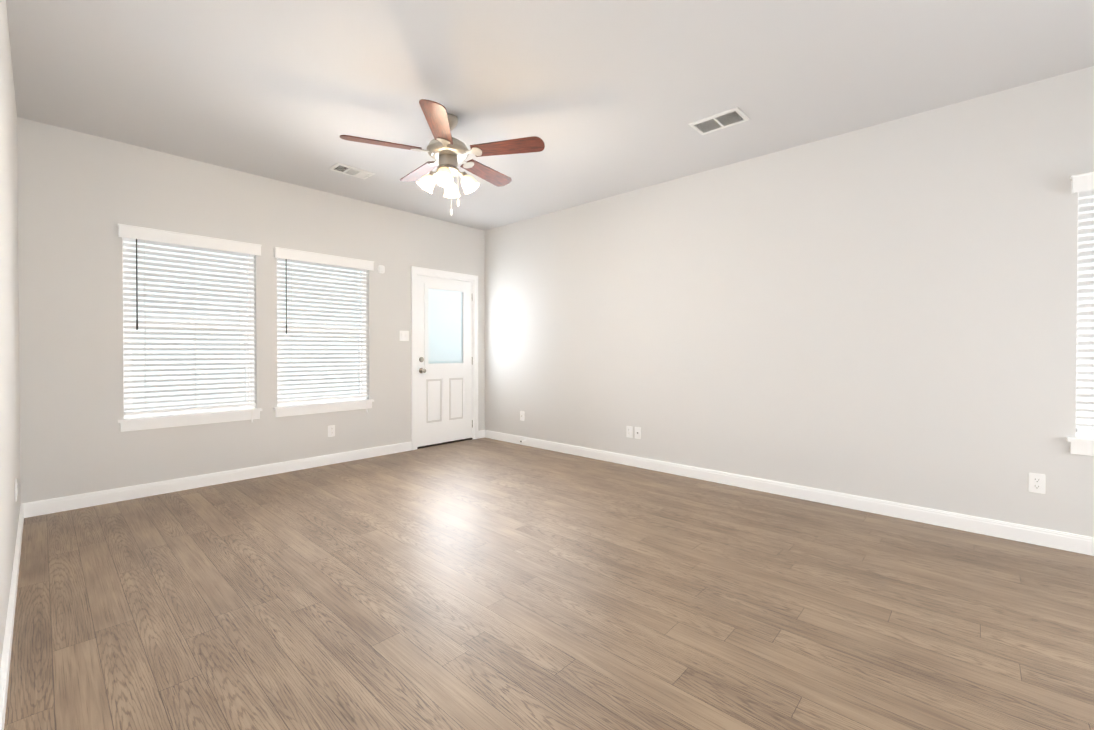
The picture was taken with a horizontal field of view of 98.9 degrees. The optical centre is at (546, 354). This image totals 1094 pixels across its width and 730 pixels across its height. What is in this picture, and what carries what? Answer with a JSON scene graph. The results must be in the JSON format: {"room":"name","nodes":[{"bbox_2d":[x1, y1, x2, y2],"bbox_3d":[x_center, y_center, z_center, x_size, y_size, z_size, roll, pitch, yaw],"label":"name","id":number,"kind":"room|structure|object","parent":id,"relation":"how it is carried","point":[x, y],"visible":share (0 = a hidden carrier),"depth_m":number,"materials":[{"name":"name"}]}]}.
{"room":"empty living room","nodes":[
{"label":"empty living room","id":0,"kind":"room"},
{"bbox_2d":[0,0,20,666],"bbox_3d":[-0.729,-0.228,0.447,7.960,2.740,0.140,0,1,43],"label":"wall","id":1,"kind":"structure","parent":0,"point":[9,397],"depth_m":2.10,"materials":[{"name":"white paint"}]},
{"bbox_2d":[0,504,23,729],"bbox_3d":[-0.728,1.092,0.562,7.820,0.100,0.014,0,1,43],"label":"baseboard","id":2,"kind":"structure","parent":1,"relation":"attached to","point":[6,659],"depth_m":1.80,"materials":[{"name":"white wood"}]},
{"bbox_2d":[15,478,17,501],"bbox_3d":[-2.891,0.735,2.550,0.070,0.115,0.008,0,1,43],"label":"electrical outlet","id":3,"kind":"object","parent":1,"relation":"attached to","point":[16,488],"visible":1,"depth_m":2.53,"materials":[{"name":"white plastic"}]},
{"bbox_2d":[17,117,484,503],"bbox_3d":[-2.268,-0.263,4.751,0.140,2.740,4.380,0,1,43],"label":"wall","id":4,"kind":"structure","parent":0,"point":[81,196],"depth_m":3.74,"materials":[{"name":"white paint"}]},
{"bbox_2d":[118,241,261,431],"bbox_3d":[-2.979,-0.193,3.951,0.170,1.554,0.970,0,1,43],"label":"window","id":5,"kind":"structure","parent":4,"relation":"in","point":[162,420],"depth_m":3.89,"materials":[{"name":"white plastic"}]},
{"bbox_2d":[117,224,261,421],"bbox_3d":[-2.946,-0.192,3.920,0.120,1.598,0.962,0,1,43],"label":"window blind","id":6,"kind":"object","parent":5,"relation":"attached to","point":[136,234],"visible":0.96,"depth_m":3.89,"materials":[{"name":"white plastic"}]},
{"bbox_2d":[22,442,411,517],"bbox_3d":[-2.584,1.061,4.305,0.014,0.100,3.000,0,1,43],"label":"baseboard","id":7,"kind":"structure","parent":4,"relation":"attached to","point":[49,506],"depth_m":3.90,"materials":[{"name":"white wood"}]},
{"bbox_2d":[273,261,373,416],"bbox_3d":[-2.254,-0.200,4.738,0.170,1.554,0.970,0,1,43],"label":"window","id":8,"kind":"structure","parent":4,"relation":"in","point":[301,408],"depth_m":4.74,"materials":[{"name":"white plastic"}]},
{"bbox_2d":[273,247,373,412],"bbox_3d":[-2.220,-0.191,4.707,0.120,1.614,0.962,0,1,43],"label":"window blind","id":9,"kind":"object","parent":8,"relation":"attached to","point":[286,255],"visible":0.85,"depth_m":4.68,"materials":[{"name":"white plastic"}]},
{"bbox_2d":[328,425,334,436],"bbox_3d":[-2.183,0.772,4.742,0.008,0.115,0.070,0,1,43],"label":"electrical outlet","id":10,"kind":"object","parent":4,"relation":"attached to","point":[331,430],"visible":1,"depth_m":4.74,"materials":[{"name":"white plastic"}]},
{"bbox_2d":[378,265,384,273],"bbox_3d":[-1.810,-0.936,5.120,0.024,0.086,0.072,0,1,43],"label":"sensor","id":11,"kind":"object","parent":4,"relation":"attached to","point":[381,268],"visible":1,"depth_m":5.11,"materials":[{"name":"white plastic"}]},
{"bbox_2d":[400,331,408,340],"bbox_3d":[-1.626,-0.218,5.335,0.012,0.115,0.116,0,1,43],"label":"light switch","id":12,"kind":"object","parent":4,"relation":"attached to","point":[404,335],"visible":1,"depth_m":5.34,"materials":[{"name":"white plastic"}]},
{"bbox_2d":[411,266,477,449],"bbox_3d":[-1.268,0.037,5.790,0.200,2.124,0.968,0,1,43],"label":"back door","id":13,"kind":"structure","parent":4,"relation":"in","point":[444,357],"depth_m":5.75,"materials":[{"name":"white wood"}]},
{"bbox_2d":[478,430,484,438],"bbox_3d":[-0.862,1.046,6.172,0.014,0.100,0.120,0,1,43],"label":"baseboard","id":14,"kind":"structure","parent":4,"relation":"attached to","point":[481,433],"depth_m":6.16,"materials":[{"name":"white wood"}]},
{"bbox_2d":[4,438,1093,729],"bbox_3d":[0.657,1.179,2.064,8.100,0.100,4.380,0,1,43],"label":"floor","id":15,"kind":"structure","parent":0,"point":[482,584],"depth_m":2.08,"materials":[{"name":"brown wood"}]},
{"bbox_2d":[6,0,1093,230],"bbox_3d":[0.657,-1.661,2.041,8.100,0.100,4.380,0,1,43],"label":"ceiling","id":16,"kind":"structure","parent":0,"point":[604,98],"depth_m":2.72,"materials":[{"name":"white paint"}]},
{"bbox_2d":[329,163,374,179],"bbox_3d":[-1.728,-1.622,4.146,0.190,0.012,0.330,0,1,43],"label":"ceiling vent","id":17,"kind":"object","parent":16,"relation":"in","point":[350,171],"visible":0.98,"depth_m":4.13,"materials":[{"name":"white metal"}]},
{"bbox_2d":[340,99,544,215],"bbox_3d":[-0.688,-1.280,3.246,1.282,0.680,1.294,0,1,43],"label":"ceiling fan","id":18,"kind":"object","parent":16,"relation":"hanging from","point":[446,151],"visible":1,"depth_m":3.13,"materials":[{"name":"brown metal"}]},
{"bbox_2d":[689,107,749,134],"bbox_3d":[1.192,-1.614,3.248,0.340,0.012,0.220,0,1,43],"label":"ceiling vent","id":19,"kind":"object","parent":16,"relation":"in","point":[724,119],"visible":1,"depth_m":3.23,"materials":[{"name":"white metal"}]},
{"bbox_2d":[485,66,1093,536],"bbox_3d":[2.146,-0.253,3.563,7.960,2.740,0.140,0,1,43],"label":"wall","id":20,"kind":"structure","parent":0,"point":[885,310],"depth_m":3.44,"materials":[{"name":"white paint"}]},
{"bbox_2d":[520,411,523,420],"bbox_3d":[-0.307,0.749,5.728,0.070,0.115,0.015,0,1,43],"label":"electrical outlet","id":21,"kind":"object","parent":20,"relation":"attached to","point":[521,415],"visible":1,"depth_m":5.72,"materials":[{"name":"white plastic"}]},
{"bbox_2d":[626,426,632,437],"bbox_3d":[0.825,0.771,4.688,0.070,0.115,0.008,0,1,43],"label":"electrical outlet","id":22,"kind":"object","parent":20,"relation":"attached to","point":[629,431],"visible":1,"depth_m":4.68,"materials":[{"name":"white plastic"}]},
{"bbox_2d":[635,427,640,438],"bbox_3d":[0.896,0.771,4.623,0.070,0.115,0.007,0,1,43],"label":"electrical outlet","id":23,"kind":"object","parent":20,"relation":"attached to","point":[637,432],"visible":1,"depth_m":4.62,"materials":[{"name":"white plastic"}]},
{"bbox_2d":[485,430,1093,555],"bbox_3d":[2.042,1.067,3.564,7.820,0.100,0.014,0,1,43],"label":"baseboard","id":24,"kind":"structure","parent":20,"relation":"attached to","point":[1076,543],"depth_m":3.41,"materials":[{"name":"white wood"}]},
{"bbox_2d":[1028,473,1045,493],"bbox_3d":[2.902,0.760,2.772,0.070,0.115,0.008,0,1,43],"label":"electrical outlet","id":25,"kind":"object","parent":20,"relation":"attached to","point":[1036,482],"visible":1,"depth_m":2.77,"materials":[{"name":"white plastic"}]},
{"bbox_2d":[1067,192,1093,455],"bbox_3d":[3.382,-0.210,2.396,0.970,1.554,0.170,0,1,43],"label":"window","id":26,"kind":"structure","parent":20,"relation":"in","point":[1082,443],"depth_m":2.70,"materials":[{"name":"white plastic"}]},
{"bbox_2d":[1070,172,1093,433],"bbox_3d":[3.351,-0.211,2.362,0.962,1.594,0.120,0,1,43],"label":"window blind","id":27,"kind":"object","parent":26,"relation":"attached to","point":[1083,185],"visible":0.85,"depth_m":2.66,"materials":[{"name":"white plastic"}]}
]}

